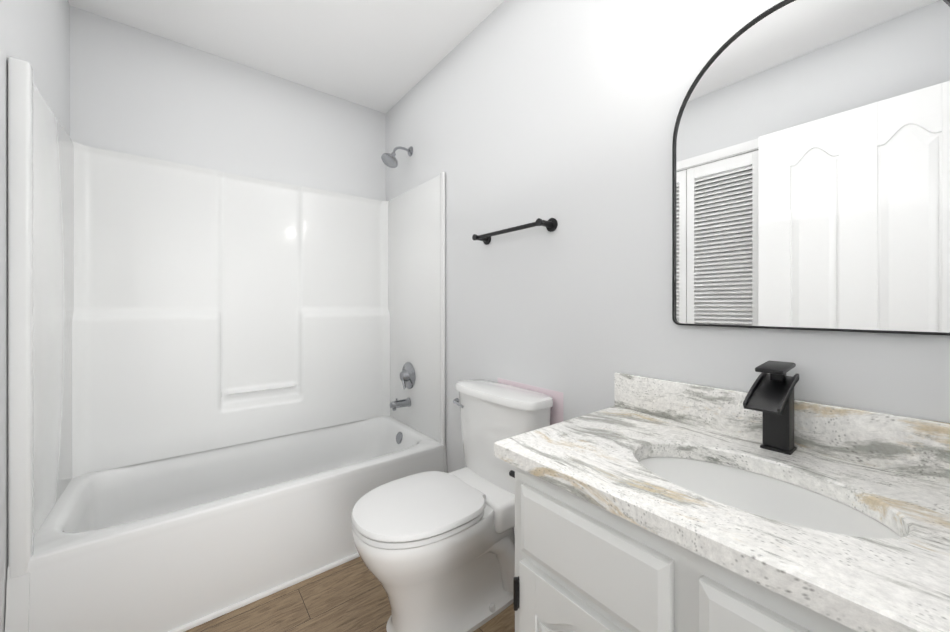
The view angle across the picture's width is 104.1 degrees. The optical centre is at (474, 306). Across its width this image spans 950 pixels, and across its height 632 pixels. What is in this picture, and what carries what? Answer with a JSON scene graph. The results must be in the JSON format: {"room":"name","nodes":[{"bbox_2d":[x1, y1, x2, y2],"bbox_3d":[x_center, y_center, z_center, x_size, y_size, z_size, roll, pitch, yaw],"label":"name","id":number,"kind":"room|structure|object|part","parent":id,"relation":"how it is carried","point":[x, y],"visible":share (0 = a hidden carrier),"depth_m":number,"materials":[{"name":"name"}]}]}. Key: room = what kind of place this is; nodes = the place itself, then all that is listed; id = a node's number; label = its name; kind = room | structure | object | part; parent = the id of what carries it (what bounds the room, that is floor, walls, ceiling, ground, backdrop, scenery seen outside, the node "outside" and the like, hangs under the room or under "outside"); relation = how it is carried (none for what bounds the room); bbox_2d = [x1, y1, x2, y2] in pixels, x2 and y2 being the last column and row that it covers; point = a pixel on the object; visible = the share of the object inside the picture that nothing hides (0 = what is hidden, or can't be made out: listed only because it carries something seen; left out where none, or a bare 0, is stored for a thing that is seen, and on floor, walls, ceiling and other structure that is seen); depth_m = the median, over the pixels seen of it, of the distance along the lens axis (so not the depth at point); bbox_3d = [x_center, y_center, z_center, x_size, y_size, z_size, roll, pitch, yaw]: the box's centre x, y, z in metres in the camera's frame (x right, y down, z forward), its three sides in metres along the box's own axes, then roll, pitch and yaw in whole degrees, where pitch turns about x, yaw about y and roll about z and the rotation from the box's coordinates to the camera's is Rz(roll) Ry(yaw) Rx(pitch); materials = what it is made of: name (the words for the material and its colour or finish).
{"room":"bathroom","nodes":[
{"label":"bathroom","id":0,"kind":"room"},
{"bbox_2d":[0,0,69,631],"bbox_3d":[-1.057,-0.112,0.607,0.114,2.460,2.775,0,0,-38],"label":"wall","id":1,"kind":"structure","parent":0,"point":[35,34],"depth_m":1.11,"materials":[{"name":"paint"}]},
{"bbox_2d":[70,6,385,200],"bbox_3d":[-1.252,-0.113,2.155,1.520,2.460,0.100,0,0,-38],"label":"wall","id":2,"kind":"structure","parent":0,"point":[136,91],"depth_m":1.97,"materials":[{"name":"paint"}]},
{"bbox_2d":[68,0,503,113],"bbox_3d":[-0.425,-1.392,1.102,1.720,0.100,2.775,0,0,-38],"label":"ceiling","id":3,"kind":"structure","parent":0,"point":[384,56],"depth_m":1.82,"materials":[{"name":"paint"}]},
{"bbox_2d":[185,557,514,631],"bbox_3d":[-0.425,1.168,1.104,1.720,0.100,2.775,0,0,-38],"label":"floor","id":4,"kind":"structure","parent":0,"point":[350,596],"depth_m":1.36,"materials":[{"name":"brown wood"}]},
{"bbox_2d":[5,57,446,631],"bbox_3d":[-0.966,0.065,1.803,1.503,2.105,0.800,0,0,-38],"label":"shower","id":5,"kind":"object","parent":4,"relation":"on","point":[227,391],"visible":1,"depth_m":1.76,"materials":[{"name":"white plastic"}]},
{"bbox_2d":[7,416,445,631],"bbox_3d":[-0.971,0.929,1.809,1.501,0.378,0.786,0,0,-38],"label":"tub","id":6,"kind":"object","parent":5,"relation":"in","point":[182,541],"depth_m":1.46,"materials":[{"name":"white plastic"}]},
{"bbox_2d":[351,379,552,631],"bbox_3d":[-0.105,0.728,1.358,0.678,0.780,0.480,0,0,-38],"label":"toilet","id":7,"kind":"object","parent":4,"relation":"on","point":[436,550],"visible":1,"depth_m":1.28,"materials":[{"name":"white ceramic"}]},
{"bbox_3d":[-0.198,0.689,1.285,0.443,0.050,0.380,0,0,-38],"label":"seat","id":8,"kind":"part","parent":7,"relation":"part of","materials":[{"name":"white plastic"}]},
{"bbox_3d":[0.094,0.525,1.514,0.172,0.375,0.480,0,0,-38],"label":"tank","id":9,"kind":"part","parent":7,"relation":"part of","materials":[{"name":"white ceramic"}]},
{"bbox_2d":[494,360,949,631],"bbox_3d":[0.504,0.622,0.717,0.530,0.992,0.813,0,0,-38],"label":"bathroom vanity","id":10,"kind":"object","parent":4,"relation":"on","point":[767,503],"visible":1,"depth_m":0.67,"materials":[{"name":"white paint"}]},
{"bbox_2d":[743,360,798,454],"bbox_3d":[0.640,0.223,0.798,0.153,0.193,0.062,0,0,-38],"label":"faucet","id":11,"kind":"object","parent":10,"relation":"on","point":[772,394],"depth_m":0.81,"materials":[{"name":"black metal"}]},
{"bbox_2d":[386,0,949,532],"bbox_3d":[0.211,-0.112,1.603,0.100,2.460,2.775,0,0,-38],"label":"wall","id":12,"kind":"structure","parent":0,"point":[504,114],"depth_m":1.31,"materials":[{"name":"paint"}]},
{"bbox_2d":[472,218,557,244],"bbox_3d":[0.145,-0.310,1.542,0.078,0.052,0.436,0,0,-38],"label":"bar","id":13,"kind":"object","parent":12,"relation":"attached to","point":[550,224],"visible":1,"depth_m":1.46,"materials":[{"name":"black metal"}]},
{"bbox_2d":[672,0,949,335],"bbox_3d":[0.722,-0.326,0.855,0.016,0.759,0.508,0,0,-38],"label":"mirror","id":14,"kind":"object","parent":12,"relation":"attached to","point":[811,166],"visible":0.94,"depth_m":0.81,"materials":[{"name":"black mirror"}]}
]}

